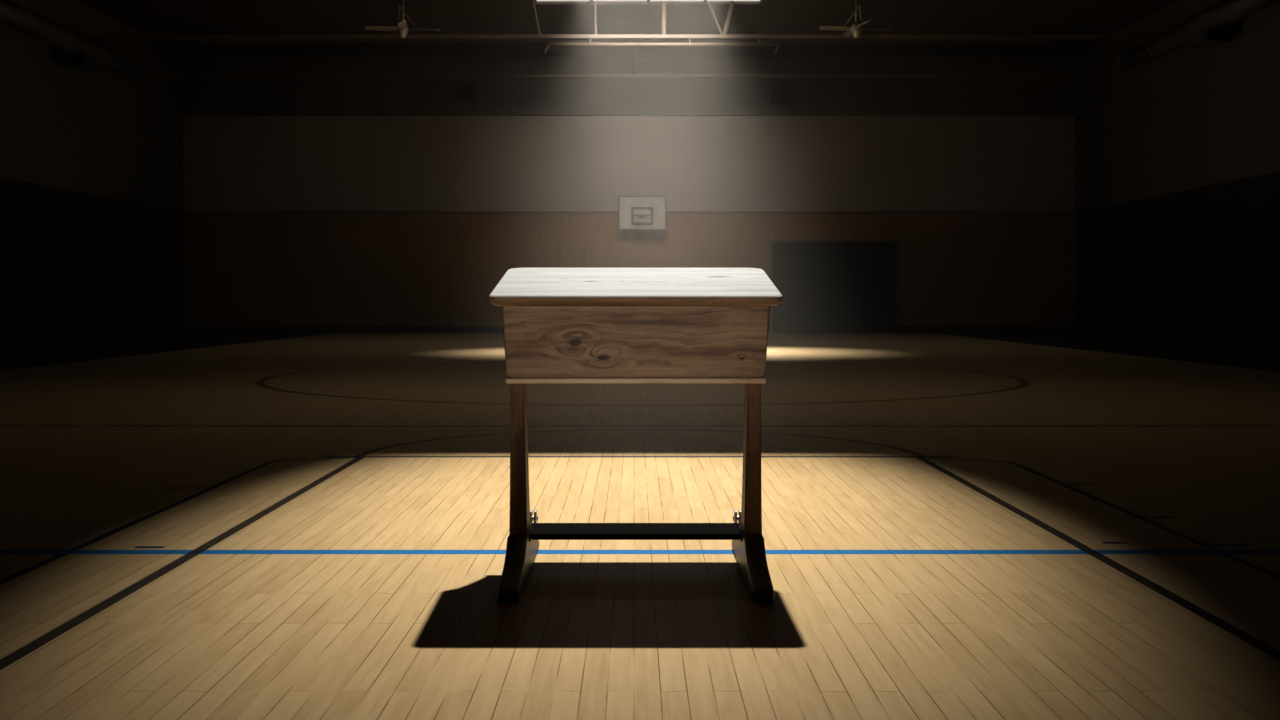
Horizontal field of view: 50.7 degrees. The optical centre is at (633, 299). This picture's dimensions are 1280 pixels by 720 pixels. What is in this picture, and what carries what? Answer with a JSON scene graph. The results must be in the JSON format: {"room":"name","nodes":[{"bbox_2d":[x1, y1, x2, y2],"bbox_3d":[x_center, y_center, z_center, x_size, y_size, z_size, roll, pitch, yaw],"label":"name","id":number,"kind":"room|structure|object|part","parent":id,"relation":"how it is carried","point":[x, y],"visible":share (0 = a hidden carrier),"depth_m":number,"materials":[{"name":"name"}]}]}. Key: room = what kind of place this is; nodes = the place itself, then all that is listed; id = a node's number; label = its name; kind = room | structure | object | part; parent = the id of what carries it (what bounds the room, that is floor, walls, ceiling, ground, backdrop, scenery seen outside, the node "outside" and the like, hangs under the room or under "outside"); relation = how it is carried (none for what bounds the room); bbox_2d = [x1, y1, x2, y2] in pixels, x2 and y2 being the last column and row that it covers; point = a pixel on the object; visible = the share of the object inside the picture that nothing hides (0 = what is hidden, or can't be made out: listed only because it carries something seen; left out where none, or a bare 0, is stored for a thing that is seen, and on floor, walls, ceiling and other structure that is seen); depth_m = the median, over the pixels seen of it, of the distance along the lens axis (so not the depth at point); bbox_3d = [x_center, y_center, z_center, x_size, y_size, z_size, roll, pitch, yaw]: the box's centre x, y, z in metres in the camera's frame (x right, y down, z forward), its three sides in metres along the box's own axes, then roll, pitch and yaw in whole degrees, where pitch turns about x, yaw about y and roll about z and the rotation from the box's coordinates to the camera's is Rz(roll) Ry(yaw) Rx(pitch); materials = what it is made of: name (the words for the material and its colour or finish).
{"room":"school gymnasium","nodes":[
{"label":"school gymnasium","id":0,"kind":"room"},
{"bbox_2d":[0,0,182,336],"bbox_3d":[-11.080,-2.540,14.400,0.240,7.080,36.800,0,0,0],"label":"wall","id":1,"kind":"structure","parent":0,"point":[91,164],"depth_m":26.93,"materials":[{"name":"paint"}]},
{"bbox_2d":[0,0,142,80],"bbox_3d":[-10.568,-4.658,24.000,0.784,0.628,8.064,0,0,0],"label":"air duct","id":2,"kind":"object","parent":1,"relation":"attached to","point":[86,56],"visible":1,"depth_m":24.77,"materials":[{"name":"metal"}]},
{"bbox_2d":[61,54,101,72],"bbox_3d":[-10.400,-4.472,25.440,0.448,0.256,0.800,0,0,0],"label":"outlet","id":3,"kind":"object","parent":2,"relation":"attached to","point":[80,63],"depth_m":25.23,"materials":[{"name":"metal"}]},
{"bbox_2d":[0,326,183,345],"bbox_3d":[-10.940,0.720,14.380,0.040,0.160,36.760,0,0,0],"label":"baseboard","id":4,"kind":"structure","parent":1,"relation":"attached to","point":[63,337],"depth_m":26.83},
{"bbox_2d":[80,0,1175,55],"bbox_3d":[-0.120,-6.020,14.400,22.160,0.200,37.280,0,0,0],"label":"ceiling","id":5,"kind":"structure","parent":0,"point":[142,16],"depth_m":28.59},
{"bbox_2d":[365,0,440,37],"bbox_3d":[-4.380,-5.441,25.600,1.041,0.957,1.041,0,0,37],"label":"ceiling fan","id":6,"kind":"object","parent":5,"relation":"hanging from","point":[402,28],"visible":1,"depth_m":25.54,"materials":[{"name":"grey metal"}]},
{"bbox_3d":[-4.769,-5.141,25.545,0.624,0.052,0.160,0,0,-8],"label":"blade","id":7,"kind":"part","parent":6,"relation":"part of","materials":[{"name":"brown wood"}]},
{"bbox_3d":[-4.326,-5.141,25.212,0.160,0.052,0.624,0,0,-8],"label":"blade","id":8,"kind":"part","parent":6,"relation":"part of","materials":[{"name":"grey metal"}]},
{"bbox_3d":[-4.380,-5.569,25.600,0.040,0.701,0.040,0,0,0],"label":"down rod","id":9,"kind":"part","parent":6,"relation":"part of","materials":[{"name":"grey metal"}]},
{"bbox_3d":[-3.992,-5.141,25.655,0.624,0.052,0.160,0,0,-8],"label":"blade","id":10,"kind":"part","parent":6,"relation":"part of","materials":[{"name":"grey metal"}]},
{"bbox_2d":[79,1,1158,38],"bbox_3d":[-0.120,-5.516,26.400,21.680,0.808,0.112,0,0,0],"label":"roof truss","id":11,"kind":"object","parent":5,"relation":"attached to","point":[724,35],"visible":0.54,"depth_m":26.34,"materials":[{"name":"grey metal"}]},
{"bbox_2d":[544,38,779,52],"bbox_3d":[0.542,-4.951,26.246,4.564,0.362,0.322,0,0,0],"label":"rail","id":12,"kind":"object","parent":11,"relation":"hanging from","point":[589,43],"visible":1,"depth_m":26.09,"materials":[{"name":"grey metal"}]},
{"bbox_2d":[153,40,1104,77],"bbox_3d":[-0.120,-5.496,30.800,21.680,0.848,0.112,0,0,0],"label":"roof truss","id":13,"kind":"object","parent":5,"relation":"attached to","point":[212,75],"visible":1,"depth_m":30.75,"materials":[{"name":"grey metal"}]},
{"bbox_2d":[533,0,763,4],"bbox_3d":[0.288,-5.956,25.100,4.576,0.088,3.864,0,0,0],"label":"window","id":14,"kind":"structure","parent":5,"relation":"attached to","point":[537,2],"depth_m":26.97,"materials":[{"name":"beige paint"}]},
{"bbox_3d":[0.288,-5.984,25.100,4.512,0.032,3.800,0,0,0],"label":"pane","id":15,"kind":"part","parent":14,"relation":"part of","materials":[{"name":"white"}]},
{"bbox_2d":[819,0,891,37],"bbox_3d":[4.210,-5.441,25.600,1.041,0.957,1.041,0,0,37],"label":"ceiling fan","id":16,"kind":"object","parent":5,"relation":"hanging from","point":[855,29],"visible":1,"depth_m":25.55,"materials":[{"name":"grey metal"}]},
{"bbox_3d":[3.822,-5.141,25.545,0.624,0.052,0.160,0,0,-8],"label":"blade","id":17,"kind":"part","parent":16,"relation":"part of","materials":[{"name":"brown wood"}]},
{"bbox_3d":[4.155,-5.141,25.988,0.160,0.052,0.624,0,0,-8],"label":"blade","id":18,"kind":"part","parent":16,"relation":"part of","materials":[{"name":"grey metal"}]},
{"bbox_3d":[4.210,-5.569,25.600,0.040,0.701,0.040,0,0,0],"label":"down rod","id":19,"kind":"part","parent":16,"relation":"part of","materials":[{"name":"grey metal"}]},
{"bbox_3d":[4.264,-5.141,25.212,0.160,0.052,0.624,0,0,-8],"label":"blade","id":20,"kind":"part","parent":16,"relation":"part of","materials":[{"name":"brown wood"}]},
{"bbox_3d":[4.598,-5.141,25.655,0.624,0.052,0.160,0,0,-8],"label":"blade","id":21,"kind":"part","parent":16,"relation":"part of","materials":[{"name":"grey metal"}]},
{"bbox_2d":[183,56,1074,332],"bbox_3d":[-0.120,-2.540,32.920,22.160,7.080,0.240,0,0,0],"label":"wall","id":22,"kind":"structure","parent":0,"point":[239,269],"depth_m":32.80,"materials":[{"name":"beige paint"}]},
{"bbox_2d":[184,326,1073,332],"bbox_3d":[-0.120,0.720,32.780,21.680,0.160,0.040,0,0,0],"label":"baseboard","id":23,"kind":"structure","parent":22,"relation":"attached to","point":[187,329],"depth_m":32.76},
{"bbox_2d":[182,110,1076,115],"bbox_3d":[-0.120,-4.536,32.752,21.680,0.112,0.096,0,0,0],"label":"trim","id":24,"kind":"structure","parent":22,"relation":"attached to","point":[184,112],"depth_m":32.70,"materials":[{"name":"brown wood"}]},
{"bbox_2d":[183,211,1075,213],"bbox_3d":[-0.120,-2.124,32.788,21.680,0.056,0.024,0,0,0],"label":"trim","id":25,"kind":"structure","parent":22,"relation":"attached to","point":[184,212],"depth_m":32.78,"materials":[{"name":"brown wood"}]},
{"bbox_2d":[618,196,665,232],"bbox_3d":[0.192,-2.047,32.432,0.992,0.886,0.978,0,0,-44],"label":"basketball backboard","id":26,"kind":"object","parent":22,"relation":"attached to","point":[642,213],"visible":1,"depth_m":32.32,"materials":[{"name":"metal"}]},
{"bbox_2d":[769,239,897,332],"bbox_3d":[4.848,-0.336,32.760,3.120,2.272,0.080,0,0,0],"label":"door","id":27,"kind":"structure","parent":22,"relation":"in","point":[865,270],"depth_m":32.76,"materials":[{"name":"black metal"}]},
{"bbox_3d":[-4.058,-4.981,32.624,0.486,0.448,0.352,0,0,0],"label":"wall speaker","id":28,"kind":"object","parent":22,"relation":"attached to","visible":0},
{"bbox_2d":[456,85,473,100],"bbox_3d":[-4.058,-4.981,32.456,0.422,0.384,0.016,0,0,0],"label":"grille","id":29,"kind":"object","parent":28,"relation":"attached to","point":[463,92],"depth_m":32.45,"materials":[{"name":"black metal"}]},
{"bbox_3d":[3.547,-4.981,32.624,0.437,0.448,0.352,0,0,0],"label":"wall speaker","id":30,"kind":"object","parent":22,"relation":"attached to","visible":0},
{"bbox_2d":[774,85,788,100],"bbox_3d":[3.547,-4.981,32.456,0.373,0.384,0.016,0,0,0],"label":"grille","id":31,"kind":"object","parent":30,"relation":"attached to","point":[781,92],"depth_m":32.45,"materials":[{"name":"black metal"}]},
{"bbox_2d":[0,333,1279,719],"bbox_3d":[-0.120,0.900,14.400,22.160,0.200,37.280,0,0,0],"label":"floor","id":32,"kind":"structure","parent":0,"point":[194,526],"depth_m":4.67,"materials":[{"name":"brown wood"}]},
{"bbox_2d":[489,268,782,601],"bbox_3d":[0.005,0.350,3.951,0.790,0.901,0.787,0,0,0],"label":"school desk","id":33,"kind":"object","parent":32,"relation":"on","point":[560,325],"visible":1,"depth_m":3.67,"materials":[{"name":"brown wood"}]},
{"bbox_3d":[-0.348,0.071,3.928,0.048,0.267,0.472,0,0,0],"label":"panel","id":34,"kind":"part","parent":33,"relation":"part of","materials":[{"name":"brown wood"}]},
{"bbox_3d":[-0.331,0.489,3.932,0.054,0.526,0.211,0,0,0],"label":"leg","id":35,"kind":"part","parent":33,"relation":"part of","materials":[{"name":"brown wood"}]},
{"bbox_3d":[0.005,-0.042,3.900,0.790,0.117,0.600,0,0,0],"label":"lid","id":36,"kind":"part","parent":33,"relation":"part of","materials":[{"name":"brown wood"}]},
{"bbox_3d":[0.005,0.112,3.680,0.723,0.201,0.024,0,0,0],"label":"panel","id":37,"kind":"part","parent":33,"relation":"part of","materials":[{"name":"brown wood"}]},
{"bbox_3d":[0.005,0.697,4.056,0.640,0.021,0.208,0,0,0],"label":"foot rail","id":38,"kind":"part","parent":33,"relation":"part of","materials":[{"name":"black paint"}]},
{"bbox_3d":[0.341,0.489,3.932,0.054,0.526,0.211,0,0,0],"label":"leg","id":39,"kind":"part","parent":33,"relation":"part of","materials":[{"name":"brown wood"}]},
{"bbox_3d":[0.358,0.071,3.928,0.048,0.267,0.472,0,0,0],"label":"panel","id":40,"kind":"part","parent":33,"relation":"part of","materials":[{"name":"brown wood"}]},
{"bbox_2d":[1075,0,1279,338],"bbox_3d":[10.840,-2.540,14.400,0.240,7.080,36.800,0,0,0],"label":"wall","id":41,"kind":"structure","parent":0,"point":[1177,153],"depth_m":26.34,"materials":[{"name":"paint"}]},
{"bbox_2d":[1074,326,1279,347],"bbox_3d":[10.700,0.720,14.380,0.040,0.160,36.760,0,0,0],"label":"baseboard","id":42,"kind":"structure","parent":41,"relation":"attached to","point":[1190,337],"depth_m":26.09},
{"bbox_2d":[1117,0,1279,70],"bbox_3d":[10.368,-4.858,24.000,0.704,0.628,8.064,0,0,0],"label":"air duct","id":43,"kind":"object","parent":41,"relation":"attached to","point":[1205,30],"visible":1,"depth_m":24.16,"materials":[{"name":"metal"}]},
{"bbox_2d":[1188,27,1231,48],"bbox_3d":[10.240,-4.672,24.000,0.448,0.256,0.800,0,0,0],"label":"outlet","id":44,"kind":"object","parent":43,"relation":"attached to","point":[1205,37],"depth_m":23.82,"materials":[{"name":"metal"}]}
]}

